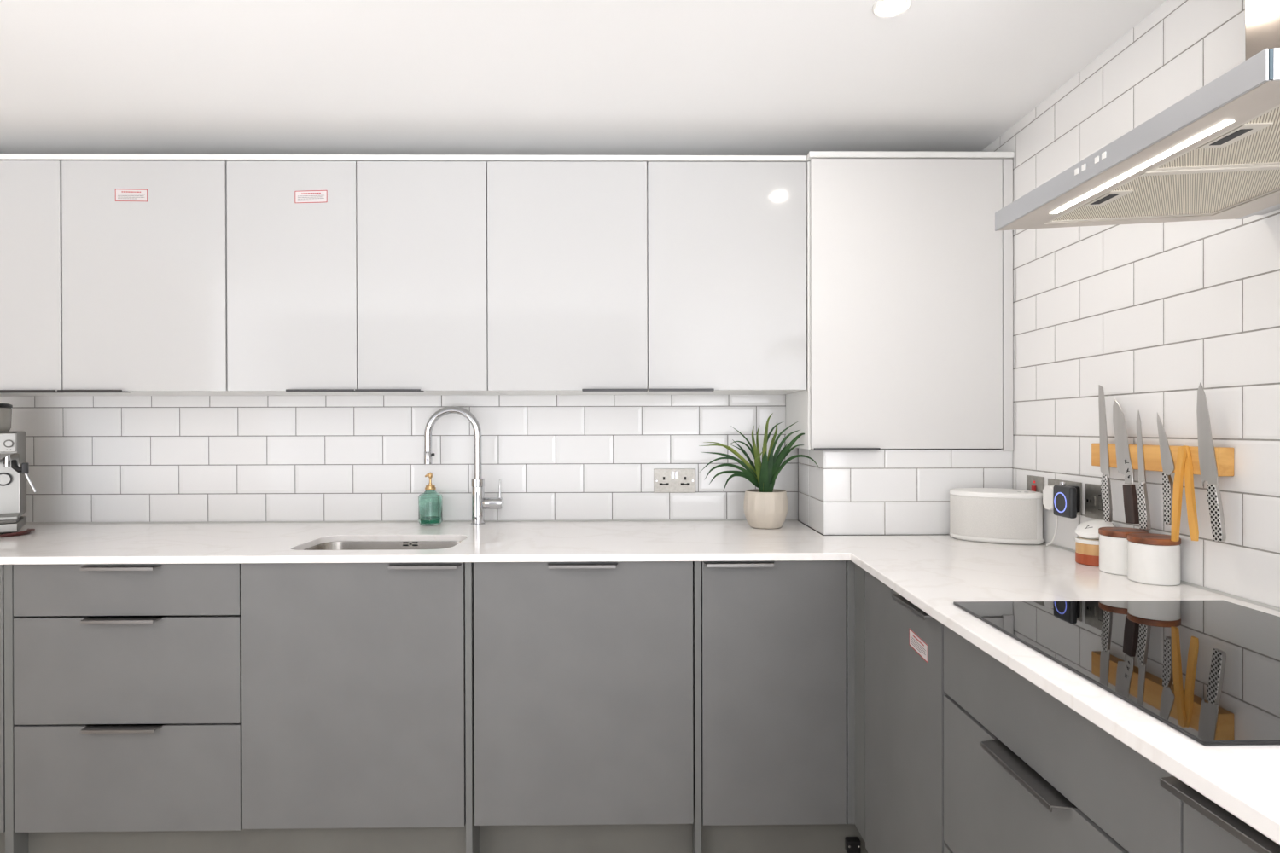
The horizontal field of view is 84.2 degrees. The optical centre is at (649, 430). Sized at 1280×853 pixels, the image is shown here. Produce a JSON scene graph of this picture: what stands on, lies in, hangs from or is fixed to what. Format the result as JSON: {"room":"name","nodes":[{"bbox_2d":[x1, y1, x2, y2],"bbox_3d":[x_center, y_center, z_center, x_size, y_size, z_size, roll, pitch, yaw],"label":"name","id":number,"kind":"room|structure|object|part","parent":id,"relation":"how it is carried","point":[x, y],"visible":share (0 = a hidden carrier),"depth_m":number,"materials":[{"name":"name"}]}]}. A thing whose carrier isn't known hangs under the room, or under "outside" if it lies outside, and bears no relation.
{"room":"kitchen","nodes":[
{"label":"kitchen","id":0,"kind":"room"},
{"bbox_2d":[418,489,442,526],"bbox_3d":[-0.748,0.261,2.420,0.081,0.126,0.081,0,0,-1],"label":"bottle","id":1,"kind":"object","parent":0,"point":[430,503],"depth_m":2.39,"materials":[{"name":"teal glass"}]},
{"bbox_2d":[0,394,917,535],"bbox_3d":[-0.960,0.149,2.546,4.340,2.152,0.100,0,0,-1],"label":"wall","id":2,"kind":"structure","parent":0,"point":[554,457],"depth_m":2.50,"materials":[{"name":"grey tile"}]},
{"bbox_2d":[0,564,5,832],"bbox_3d":[-1.990,0.703,2.144,0.596,0.700,0.644,0,0,-1],"label":"base cabinet","id":3,"kind":"object","parent":2,"relation":"attached to","point":[2,581],"visible":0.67,"depth_m":1.85,"materials":[{"name":"grey"}]},
{"bbox_2d":[13,564,242,832],"bbox_3d":[-1.371,0.701,2.151,0.588,0.702,0.644,0,0,-1],"label":"drawer unit","id":4,"kind":"object","parent":2,"relation":"attached to","point":[127,677],"visible":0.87,"depth_m":1.85,"materials":[{"name":"grey"}]},
{"bbox_3d":[-1.376,0.360,1.849,0.207,0.008,0.042,0,0,-1],"label":"handle","id":5,"kind":"part","parent":4,"relation":"part of","materials":[{"name":"grey metal"}]},
{"bbox_3d":[-1.375,0.780,1.850,0.207,0.008,0.042,0,0,-1],"label":"handle","id":6,"kind":"part","parent":4,"relation":"part of","materials":[{"name":"grey metal"}]},
{"bbox_3d":[-1.376,0.497,1.849,0.207,0.008,0.042,0,0,-1],"label":"handle","id":7,"kind":"part","parent":4,"relation":"part of","materials":[{"name":"grey metal"}]},
{"bbox_3d":[-1.367,0.632,1.864,0.588,0.278,0.018,0,0,-1],"label":"drawer","id":8,"kind":"part","parent":4,"relation":"part of","materials":[{"name":"grey laminate"}]},
{"bbox_3d":[-1.368,0.419,1.863,0.588,0.136,0.018,0,0,-1],"label":"drawer","id":9,"kind":"part","parent":4,"relation":"part of","materials":[{"name":"grey laminate"}]},
{"bbox_3d":[-1.367,0.914,1.864,0.588,0.277,0.018,0,0,-1],"label":"drawer","id":10,"kind":"part","parent":4,"relation":"part of","materials":[{"name":"grey laminate"}]},
{"bbox_2d":[0,160,278,396],"bbox_3d":[-1.790,-0.467,2.308,0.992,0.706,0.348,0,0,-1],"label":"upper cabinet","id":11,"kind":"object","parent":2,"relation":"attached to","point":[113,273],"visible":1,"depth_m":2.16,"materials":[{"name":"white laminate"}]},
{"bbox_3d":[-1.894,-0.117,2.152,0.204,0.007,0.037,0,0,-1],"label":"handle","id":12,"kind":"part","parent":11,"relation":"part of","materials":[{"name":"grey metal"}]},
{"bbox_3d":[-2.038,-0.468,2.161,0.493,0.702,0.018,0,0,-1],"label":"door","id":13,"kind":"part","parent":11,"relation":"part of","materials":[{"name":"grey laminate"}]},
{"bbox_3d":[-1.688,-0.118,2.154,0.193,0.007,0.037,0,0,-1],"label":"handle","id":14,"kind":"part","parent":11,"relation":"part of","materials":[{"name":"grey metal"}]},
{"bbox_3d":[-1.540,-0.469,2.167,0.494,0.702,0.018,0,0,-1],"label":"door","id":15,"kind":"part","parent":11,"relation":"part of","materials":[{"name":"grey laminate"}]},
{"bbox_2d":[241,562,465,829],"bbox_3d":[-0.783,0.699,2.158,0.582,0.700,0.644,0,0,-1],"label":"base cabinet","id":16,"kind":"object","parent":2,"relation":"attached to","point":[353,674],"visible":0.75,"depth_m":1.86,"materials":[{"name":"grey"}]},
{"bbox_3d":[-0.589,0.358,1.858,0.197,0.008,0.042,0,0,-1],"label":"handle","id":17,"kind":"part","parent":16,"relation":"part of","materials":[{"name":"grey metal"}]},
{"bbox_2d":[0,520,1279,845],"bbox_3d":[-0.744,0.338,1.144,3.738,0.020,2.704,0,0,-1],"label":"countertop","id":18,"kind":"structure","parent":16,"relation":"on","point":[932,573],"depth_m":1.84,"materials":[{"name":"white stone"}]},
{"bbox_2d":[0,403,36,537],"bbox_3d":[-2.095,0.122,2.160,0.354,0.412,0.366,0,0,-36],"label":"espresso machine","id":19,"kind":"object","parent":18,"relation":"on","point":[14,466],"visible":1,"depth_m":2.22,"materials":[{"name":"silver metal"}]},
{"bbox_3d":[-2.091,-0.077,2.223,0.139,0.015,0.139,0,0,-36],"label":"hopper lid","id":20,"kind":"part","parent":19,"relation":"part of","materials":[{"name":"black plastic"}]},
{"bbox_2d":[3,454,10,467],"bbox_3d":[-1.987,0.093,2.191,0.015,0.044,0.015,0,0,-36],"label":"outlet","id":21,"kind":"object","parent":19,"relation":"attached to","point":[6,457],"depth_m":2.18,"materials":[{"name":"silver metal"}]},
{"bbox_3d":[-2.083,0.040,2.107,0.302,0.060,0.012,0,0,-36],"label":"control panel","id":22,"kind":"part","parent":19,"relation":"part of","materials":[{"name":"silver metal"}]},
{"bbox_2d":[0,517,19,523],"bbox_3d":[-2.097,0.282,2.127,0.302,0.012,0.068,0,0,-36],"label":"drip tray","id":23,"kind":"object","parent":19,"relation":"on","point":[2,520],"depth_m":2.18,"materials":[{"name":"silver metal"}]},
{"bbox_3d":[-2.012,0.320,2.165,0.115,0.016,0.256,0,0,22],"label":"power cord","id":24,"kind":"part","parent":19,"relation":"part of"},
{"bbox_2d":[303,541,461,550],"bbox_3d":[-0.772,0.435,2.062,0.491,0.178,0.311,0,0,-1],"label":"sink","id":25,"kind":"object","parent":18,"relation":"in","point":[410,544],"visible":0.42,"depth_m":2.20,"materials":[{"name":"silver metal"}]},
{"bbox_2d":[418,472,442,526],"bbox_3d":[-0.748,0.235,2.420,0.081,0.179,0.081,0,0,-1],"label":"soap dispenser","id":26,"kind":"object","parent":18,"relation":"on","point":[430,503],"visible":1,"depth_m":2.39,"materials":[{"name":"teal glass"}]},
{"bbox_2d":[424,406,503,525],"bbox_3d":[-0.639,0.121,2.434,0.269,0.406,0.049,0,0,-1],"label":"tap","id":27,"kind":"object","parent":18,"relation":"on","point":[480,503],"visible":1,"depth_m":2.42,"materials":[{"name":"silver metal"}]},
{"bbox_3d":[-0.674,0.043,2.433,0.196,0.249,0.026,0,0,-1],"label":"spout","id":28,"kind":"part","parent":27,"relation":"part of","materials":[{"name":"silver metal"}]},
{"bbox_3d":[-0.537,0.252,2.436,0.067,0.039,0.039,0,0,-1],"label":"lever","id":29,"kind":"part","parent":27,"relation":"part of","materials":[{"name":"silver metal"}]},
{"bbox_3d":[-0.513,0.203,2.436,0.007,0.066,0.007,0,0,-31],"label":"lever","id":30,"kind":"part","parent":27,"relation":"part of","materials":[{"name":"silver metal"}]},
{"bbox_2d":[473,561,693,826],"bbox_3d":[-0.176,0.695,2.145,0.578,0.695,0.604,0,0,-1],"label":"base cabinet","id":31,"kind":"object","parent":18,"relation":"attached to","point":[583,672],"visible":0.84,"depth_m":1.87,"materials":[{"name":"grey"}]},
{"bbox_3d":[-0.175,0.356,1.863,0.194,0.008,0.042,0,0,-1],"label":"handle","id":32,"kind":"part","parent":31,"relation":"part of","materials":[{"name":"grey metal"}]},
{"bbox_2d":[698,413,819,529],"bbox_3d":[0.352,0.132,2.299,0.377,0.379,0.246,0,0,10],"label":"potted plant","id":33,"kind":"object","parent":18,"relation":"on","point":[765,507],"visible":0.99,"depth_m":2.29,"materials":[{"name":"green plant"}]},
{"bbox_3d":[0.385,0.261,2.341,0.148,0.121,0.144,0,0,-1],"label":"pot","id":34,"kind":"part","parent":33,"relation":"part of","materials":[{"name":"ceramic"}]},
{"bbox_2d":[949,488,1043,545],"bbox_3d":[1.001,0.248,2.060,0.216,0.145,0.187,0,0,-1],"label":"bin","id":35,"kind":"object","parent":18,"relation":"on","point":[993,515],"visible":0.98,"depth_m":2.00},
{"bbox_2d":[1074,519,1116,566],"bbox_3d":[1.072,0.270,1.702,0.087,0.103,0.087,0,0,-1],"label":"jar","id":36,"kind":"object","parent":18,"relation":"on","point":[1087,542],"visible":0.68,"depth_m":1.68,"materials":[{"name":"white ceramic"}]},
{"bbox_3d":[1.070,0.239,1.701,0.080,0.042,0.084,0,0,-1],"label":"lid","id":37,"kind":"part","parent":36,"relation":"part of","materials":[{"name":"white ceramic"}]},
{"bbox_2d":[953,600,1279,745],"bbox_3d":[0.821,0.322,1.026,0.507,0.005,0.586,0,0,-1],"label":"induction hob","id":38,"kind":"object","parent":18,"relation":"in","point":[1208,671],"visible":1,"depth_m":1.02,"materials":[{"name":"black glass"}]},
{"bbox_2d":[1098,527,1148,575],"bbox_3d":[1.072,0.273,1.604,0.094,0.096,0.094,0,0,-1],"label":"canister","id":39,"kind":"object","parent":18,"relation":"on","point":[1113,541],"visible":0.6,"depth_m":1.58,"materials":[{"name":"white ceramic"}]},
{"bbox_3d":[1.072,0.232,1.603,0.094,0.014,0.094,0,0,-1],"label":"lid","id":40,"kind":"part","parent":39,"relation":"part of","materials":[{"name":"brown wood"}]},
{"bbox_2d":[1126,533,1181,586],"bbox_3d":[1.073,0.274,1.508,0.094,0.096,0.094,0,0,-1],"label":"canister","id":41,"kind":"object","parent":18,"relation":"on","point":[1154,559],"visible":0.94,"depth_m":1.47,"materials":[{"name":"white ceramic"}]},
{"bbox_3d":[1.073,0.232,1.508,0.094,0.014,0.094,0,0,-1],"label":"lid","id":42,"kind":"part","parent":41,"relation":"part of","materials":[{"name":"brown wood"}]},
{"bbox_2d":[226,161,505,395],"bbox_3d":[-0.895,-0.469,2.318,0.790,0.706,0.348,0,0,-1],"label":"upper cabinet","id":43,"kind":"object","parent":2,"relation":"attached to","point":[345,278],"visible":0.99,"depth_m":2.17,"materials":[{"name":"white laminate"}]},
{"bbox_3d":[-1.092,-0.470,2.172,0.393,0.702,0.018,0,0,-1],"label":"door","id":44,"kind":"part","parent":43,"relation":"part of","materials":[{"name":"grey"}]},
{"bbox_3d":[-0.998,-0.119,2.163,0.205,0.007,0.037,0,0,-1],"label":"handle","id":45,"kind":"part","parent":43,"relation":"part of","materials":[{"name":"grey metal"}]},
{"bbox_3d":[-0.793,-0.120,2.165,0.198,0.007,0.037,0,0,-1],"label":"handle","id":46,"kind":"part","parent":43,"relation":"part of","materials":[{"name":"grey metal"}]},
{"bbox_2d":[0,153,806,164],"bbox_3d":[-1.074,-0.832,2.323,3.112,0.016,0.333,0,0,-1],"label":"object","id":47,"kind":"object","parent":43,"relation":"on","point":[60,157],"visible":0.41,"depth_m":2.16,"materials":[{"name":"white plastic"}]},
{"bbox_3d":[-0.696,-0.471,2.177,0.394,0.702,0.018,0,0,-1],"label":"door","id":48,"kind":"part","parent":43,"relation":"part of","materials":[{"name":"grey laminate"}]},
{"bbox_2d":[25,518,797,523],"bbox_3d":[-1.052,0.323,2.492,3.154,0.005,0.005,0,0,-1],"label":"trim","id":49,"kind":"structure","parent":2,"relation":"attached to","point":[786,519],"depth_m":2.49,"materials":[{"name":"grey"}]},
{"bbox_2d":[487,161,806,395],"bbox_3d":[-0.008,-0.472,2.329,0.980,0.706,0.348,0,0,-1],"label":"upper cabinet","id":50,"kind":"object","parent":2,"relation":"attached to","point":[604,278],"visible":1,"depth_m":2.18,"materials":[{"name":"white laminate"}]},
{"bbox_3d":[-0.251,-0.472,2.182,0.490,0.702,0.018,0,0,-1],"label":"door","id":51,"kind":"part","parent":50,"relation":"part of","materials":[{"name":"grey"}]},
{"bbox_3d":[-0.105,-0.122,2.173,0.198,0.007,0.037,0,0,-1],"label":"handle","id":52,"kind":"part","parent":50,"relation":"part of","materials":[{"name":"grey metal"}]},
{"bbox_3d":[0.097,-0.122,2.175,0.200,0.007,0.037,0,0,-1],"label":"handle","id":53,"kind":"part","parent":50,"relation":"part of","materials":[{"name":"grey metal"}]},
{"bbox_3d":[0.240,-0.474,2.188,0.487,0.702,0.018,0,0,-1],"label":"door","id":54,"kind":"part","parent":50,"relation":"part of","materials":[{"name":"grey"}]},
{"bbox_2d":[653,468,695,493],"bbox_3d":[0.089,0.180,2.504,0.148,0.086,0.009,0,0,-1],"label":"double socket","id":55,"kind":"object","parent":2,"relation":"attached to","point":[666,480],"visible":1,"depth_m":2.50,"materials":[{"name":"silver metal"}]},
{"bbox_2d":[701,560,865,842],"bbox_3d":[0.348,0.696,2.143,0.422,0.700,0.701,0,0,-1],"label":"base cabinet","id":56,"kind":"object","parent":2,"relation":"attached to","point":[783,642],"visible":0.75,"depth_m":1.88,"materials":[{"name":"grey"}]},
{"bbox_3d":[0.237,0.354,1.868,0.195,0.008,0.042,0,0,-1],"label":"handle","id":57,"kind":"part","parent":56,"relation":"part of","materials":[{"name":"grey metal"}]},
{"bbox_3d":[0.544,0.696,1.845,0.038,0.700,0.101,0,0,-1],"label":"corner post","id":58,"kind":"part","parent":56,"relation":"part of","materials":[{"name":"grey laminate"}]},
{"bbox_2d":[0,0,1166,156],"bbox_3d":[-0.390,-0.984,0.646,5.440,0.120,3.907,0,0,-1],"label":"ceiling","id":59,"kind":"structure","parent":0,"point":[95,77],"depth_m":1.85,"materials":[{"name":"white paint"}]},
{"bbox_2d":[872,0,912,17],"bbox_3d":[0.530,-0.926,1.549,0.082,0.005,0.082,0,0,-1],"label":"recessed light","id":60,"kind":"object","parent":59,"relation":"in","point":[884,8],"visible":1,"depth_m":1.55,"materials":[{"name":"white ceramic"}]},
{"bbox_2d":[798,448,1012,535],"bbox_3d":[0.821,0.191,2.341,0.582,0.260,0.350,0,0,-1],"label":"wall","id":61,"kind":"structure","parent":0,"point":[884,491],"depth_m":2.17,"materials":[{"name":"grey tile"}]},
{"bbox_2d":[981,0,1279,608],"bbox_3d":[1.173,0.146,1.493,0.100,2.152,2.257,0,0,-1],"label":"wall","id":62,"kind":"structure","parent":0,"point":[1147,314],"depth_m":1.57,"materials":[{"name":"grey tile"}]},
{"bbox_2d":[785,151,1014,451],"bbox_3d":[0.796,-0.390,2.324,0.624,0.910,0.378,0,0,-1],"label":"upper cabinet","id":63,"kind":"object","parent":62,"relation":"attached to","point":[910,272],"visible":0.95,"depth_m":2.16,"materials":[{"name":"white laminate"}]},
{"bbox_3d":[0.596,0.058,2.152,0.201,0.007,0.037,0,0,-1],"label":"handle","id":64,"kind":"part","parent":63,"relation":"part of","materials":[{"name":"grey metal"}]},
{"bbox_3d":[0.795,-0.837,2.330,0.624,0.018,0.363,0,0,-1],"label":"panel","id":65,"kind":"part","parent":63,"relation":"part of","materials":[{"name":"white plastic"}]},
{"bbox_2d":[865,570,947,852],"bbox_3d":[0.810,0.702,1.563,0.586,0.712,0.464,0,0,-1],"label":"base cabinet","id":66,"kind":"object","parent":62,"relation":"attached to","point":[904,693],"visible":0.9,"depth_m":1.54,"materials":[{"name":"grey"}]},
{"bbox_3d":[0.541,0.355,1.423,0.048,0.008,0.192,0,0,-1],"label":"handle","id":67,"kind":"part","parent":66,"relation":"part of","materials":[{"name":"grey metal"}]},
{"bbox_2d":[1026,475,1044,507],"bbox_3d":[1.111,0.176,2.043,0.010,0.086,0.086,0,0,-1],"label":"switch","id":68,"kind":"object","parent":62,"relation":"attached to","point":[1033,483],"visible":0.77,"depth_m":2.04,"materials":[{"name":"silver metal"}]},
{"bbox_2d":[1042,485,1058,546],"bbox_3d":[1.094,0.235,1.922,0.033,0.168,0.056,0,0,-1],"label":"plug","id":69,"kind":"object","parent":62,"relation":"attached to","point":[1048,490],"visible":0.66,"depth_m":1.91,"materials":[{"name":"white plastic"}]},
{"bbox_3d":[1.092,0.266,1.923,0.008,0.106,0.053,0,0,-1],"label":"cord","id":70,"kind":"part","parent":69,"relation":"part of","materials":[{"name":"white plastic"}]},
{"bbox_2d":[943,625,1183,852],"bbox_3d":[0.819,0.699,1.039,0.580,0.702,0.582,0,0,-1],"label":"drawer unit","id":71,"kind":"object","parent":62,"relation":"attached to","point":[1025,772],"visible":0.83,"depth_m":1.02,"materials":[{"name":"grey"}]},
{"bbox_3d":[0.564,0.913,1.036,0.018,0.275,0.582,0,0,-1],"label":"drawer","id":72,"kind":"part","parent":71,"relation":"part of","materials":[{"name":"grey laminate"}]},
{"bbox_3d":[0.549,0.500,1.032,0.042,0.008,0.212,0,0,-1],"label":"handle","id":73,"kind":"part","parent":71,"relation":"part of","materials":[{"name":"grey metal"}]},
{"bbox_3d":[0.563,0.633,1.036,0.018,0.273,0.582,0,0,-1],"label":"drawer","id":74,"kind":"part","parent":71,"relation":"part of","materials":[{"name":"grey laminate"}]},
{"bbox_2d":[1047,478,1082,515],"bbox_3d":[1.113,0.178,1.904,0.009,0.086,0.148,0,0,-1],"label":"double socket","id":75,"kind":"object","parent":62,"relation":"attached to","point":[1050,481],"visible":0.26,"depth_m":1.86,"materials":[{"name":"silver metal"}]},
{"bbox_2d":[1053,482,1079,518],"bbox_3d":[1.083,0.179,1.829,0.058,0.088,0.108,0,0,-1],"label":"charger","id":76,"kind":"object","parent":75,"relation":"attached to","point":[1066,497],"visible":1,"depth_m":1.80,"materials":[{"name":"black plastic"}]},
{"bbox_2d":[1085,483,1104,520],"bbox_3d":[1.115,0.180,1.769,0.008,0.086,0.086,0,0,-1],"label":"outlet","id":77,"kind":"object","parent":62,"relation":"attached to","point":[1094,509],"visible":0.83,"depth_m":1.77,"materials":[{"name":"grey metal"}]},
{"bbox_2d":[994,0,1279,231],"bbox_3d":[0.878,-0.645,1.014,0.494,0.565,0.562,0,0,-1],"label":"extractor hood","id":78,"kind":"object","parent":62,"relation":"attached to","point":[1213,154],"visible":1,"depth_m":1.03,"materials":[{"name":"silver metal"}]},
{"bbox_3d":[0.730,-0.374,1.131,0.036,0.014,0.072,0,0,-1],"label":"filter handle","id":79,"kind":"part","parent":78,"relation":"part of","materials":[{"name":"grey metal"}]},
{"bbox_3d":[0.857,-0.380,1.014,0.438,0.034,0.555,0,0,-1],"label":"underside frame","id":80,"kind":"part","parent":78,"relation":"part of","materials":[{"name":"metal"}]},
{"bbox_3d":[0.854,-0.381,1.140,0.302,0.027,0.240,0,0,-1],"label":"filter frame","id":81,"kind":"part","parent":78,"relation":"part of","materials":[{"name":"metal"}]},
{"bbox_3d":[0.857,-0.381,0.880,0.302,0.027,0.252,0,0,-1],"label":"filter frame","id":82,"kind":"part","parent":78,"relation":"part of","materials":[{"name":"metal"}]},
{"bbox_3d":[0.733,-0.373,0.889,0.036,0.014,0.072,0,0,-1],"label":"filter handle","id":83,"kind":"part","parent":78,"relation":"part of","materials":[{"name":"grey metal"}]},
{"bbox_3d":[0.643,-0.378,0.733,0.004,0.032,0.002,0,0,-1],"label":"corner trim","id":84,"kind":"part","parent":78,"relation":"part of","materials":[{"name":"silver metal"}]},
{"bbox_3d":[0.870,-0.379,0.735,0.450,0.033,0.002,0,0,-1],"label":"panel","id":85,"kind":"part","parent":78,"relation":"part of","materials":[{"name":"silver metal"}]},
{"bbox_2d":[1042,541,1279,611],"bbox_3d":[1.122,0.321,1.266,0.005,0.005,1.800,0,0,-1],"label":"trim","id":86,"kind":"structure","parent":62,"relation":"attached to","point":[1044,543],"depth_m":1.39,"materials":[{"name":"grey"}]},
{"bbox_2d":[1091,443,1233,476],"bbox_3d":[1.105,0.061,1.551,0.032,0.056,0.384,0,0,-1],"label":"rack","id":87,"kind":"object","parent":62,"relation":"attached to","point":[1224,456],"visible":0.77,"depth_m":1.51,"materials":[{"name":"brown wood"}]},
{"bbox_2d":[1098,384,1112,522],"bbox_3d":[1.086,0.055,1.688,0.010,0.327,0.044,0,0,-1],"label":"bread knife","id":88,"kind":"object","parent":87,"relation":"attached to","point":[1104,459],"visible":1,"depth_m":1.69,"materials":[{"name":"metal"}]},
{"bbox_3d":[1.085,0.003,1.690,0.002,0.223,0.040,0,0,-1],"label":"blade","id":89,"kind":"part","parent":88,"relation":"part of","materials":[{"name":"metal"}]},
{"bbox_3d":[1.086,0.163,1.682,0.010,0.112,0.030,0,0,-1],"label":"handle","id":90,"kind":"part","parent":88,"relation":"part of","materials":[{"name":"metal"}]},
{"bbox_2d":[1112,398,1139,523],"bbox_3d":[1.087,0.069,1.618,0.012,0.284,0.080,0,0,-1],"label":"knife","id":91,"kind":"object","parent":87,"relation":"attached to","point":[1123,456],"visible":1,"depth_m":1.61,"materials":[{"name":"metal"}]},
{"bbox_3d":[1.086,0.025,1.624,0.002,0.196,0.068,0,0,-1],"label":"blade","id":92,"kind":"part","parent":91,"relation":"part of","materials":[{"name":"metal"}]},
{"bbox_3d":[1.087,0.167,1.599,0.012,0.089,0.041,0,0,-1],"label":"handle","id":93,"kind":"part","parent":91,"relation":"part of","materials":[{"name":"brown wood"}]},
{"bbox_2d":[1136,411,1151,530],"bbox_3d":[1.087,0.087,1.561,0.010,0.264,0.039,0,0,-1],"label":"knife","id":94,"kind":"object","parent":87,"relation":"attached to","point":[1143,501],"visible":1,"depth_m":1.56,"materials":[{"name":"metal"}]},
{"bbox_3d":[1.087,0.043,1.565,0.002,0.176,0.029,0,0,-1],"label":"blade","id":95,"kind":"part","parent":94,"relation":"part of","materials":[{"name":"metal"}]},
{"bbox_3d":[1.087,0.166,1.558,0.010,0.106,0.033,0,0,-1],"label":"handle","id":96,"kind":"part","parent":94,"relation":"part of","materials":[{"name":"metal"}]},
{"bbox_2d":[1157,413,1174,525],"bbox_3d":[1.088,0.081,1.493,0.010,0.238,0.049,0,0,-1],"label":"paring knife","id":97,"kind":"object","parent":87,"relation":"attached to","point":[1167,463],"visible":0.91,"depth_m":1.49,"materials":[{"name":"metal"}]},
{"bbox_3d":[1.088,0.029,1.493,0.002,0.134,0.049,0,0,-1],"label":"blade","id":98,"kind":"part","parent":97,"relation":"part of","materials":[{"name":"metal"}]},
{"bbox_3d":[1.088,0.146,1.486,0.010,0.109,0.025,0,0,-1],"label":"handle","id":99,"kind":"part","parent":97,"relation":"part of","materials":[{"name":"metal"}]},
{"bbox_2d":[1170,445,1198,541],"bbox_3d":[1.083,0.131,1.433,0.014,0.198,0.057,0,0,-1],"label":"tongs","id":100,"kind":"object","parent":87,"relation":"hanging from","point":[1184,463],"visible":1,"depth_m":1.43,"materials":[{"name":"brown wood"}]},
{"bbox_3d":[1.079,0.131,1.444,0.007,0.197,0.035,0,0,-1],"label":"arm","id":101,"kind":"part","parent":100,"relation":"part of","materials":[{"name":"brown wood"}]},
{"bbox_3d":[1.087,0.127,1.421,0.007,0.190,0.034,0,0,-1],"label":"arm","id":102,"kind":"part","parent":100,"relation":"part of","materials":[{"name":"brown wood"}]},
{"bbox_2d":[1196,383,1226,541],"bbox_3d":[1.089,0.060,1.376,0.010,0.307,0.065,0,0,-1],"label":"knife","id":103,"kind":"object","parent":87,"relation":"attached to","point":[1206,448],"visible":1,"depth_m":1.38,"materials":[{"name":"metal"}]},
{"bbox_3d":[1.089,0.009,1.383,0.002,0.205,0.051,0,0,-1],"label":"blade","id":104,"kind":"part","parent":103,"relation":"part of","materials":[{"name":"metal"}]},
{"bbox_3d":[1.090,0.160,1.361,0.010,0.109,0.036,0,0,-1],"label":"handle","id":105,"kind":"part","parent":103,"relation":"part of","materials":[{"name":"metal"}]},
{"bbox_2d":[1160,776,1279,852],"bbox_3d":[0.820,0.700,0.437,0.594,0.700,0.614,0,0,-1],"label":"base cabinet","id":106,"kind":"object","parent":62,"relation":"attached to","point":[1208,828],"visible":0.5,"depth_m":0.69,"materials":[{"name":"grey"}]},
{"bbox_3d":[0.571,0.701,0.434,0.018,0.700,0.614,0,0,-1],"label":"door","id":107,"kind":"part","parent":106,"relation":"part of","materials":[{"name":"grey laminate"}]},
{"bbox_3d":[-0.384,1.279,0.653,5.440,0.100,3.907,0,0,-1],"label":"floor","id":108,"kind":"structure","parent":0,"visible":0},
{"bbox_2d":[0,832,5,852],"bbox_3d":[-2.152,1.144,1.901,0.935,0.172,0.016,0,0,-1],"label":"plinth","id":109,"kind":"object","parent":108,"relation":"on","point":[2,834],"visible":0.02,"depth_m":1.90,"materials":[{"name":"grey laminate"}]},
{"bbox_2d":[3,564,28,852],"bbox_3d":[-1.677,0.789,2.160,0.022,0.878,0.619,0,0,-1],"label":"end panel","id":110,"kind":"object","parent":108,"relation":"on","point":[14,842],"visible":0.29,"depth_m":1.85,"materials":[{"name":"grey laminate"}]},
{"bbox_2d":[28,824,465,852],"bbox_3d":[-1.073,1.141,1.911,1.178,0.172,0.016,0,0,-1],"label":"plinth","id":111,"kind":"object","parent":108,"relation":"on","point":[375,840],"visible":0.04,"depth_m":1.90,"materials":[{"name":"grey laminate"}]},
{"bbox_2d":[465,562,479,852],"bbox_3d":[-0.479,0.785,2.174,0.018,0.878,0.619,0,0,-1],"label":"end panel","id":112,"kind":"object","parent":108,"relation":"on","point":[472,831],"visible":0.29,"depth_m":1.86,"materials":[{"name":"grey laminate"}]},
{"bbox_2d":[479,824,692,852],"bbox_3d":[-0.173,1.139,1.954,0.586,0.172,0.016,0,0,-1],"label":"plinth","id":113,"kind":"object","parent":108,"relation":"on","point":[620,838],"visible":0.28,"depth_m":1.95,"materials":[{"name":"grey laminate"}]},
{"bbox_2d":[692,561,701,852],"bbox_3d":[0.125,0.784,2.181,0.018,0.878,0.619,0,0,-1],"label":"end panel","id":114,"kind":"object","parent":108,"relation":"on","point":[696,565],"visible":0.32,"depth_m":1.87,"materials":[{"name":"grey laminate"}]},
{"bbox_2d":[701,819,867,852],"bbox_3d":[0.369,1.137,1.915,0.460,0.172,0.042,0,0,-1],"label":"plinth","id":115,"kind":"object","parent":108,"relation":"on","point":[846,838],"visible":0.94,"depth_m":1.92,"materials":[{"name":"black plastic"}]}
]}

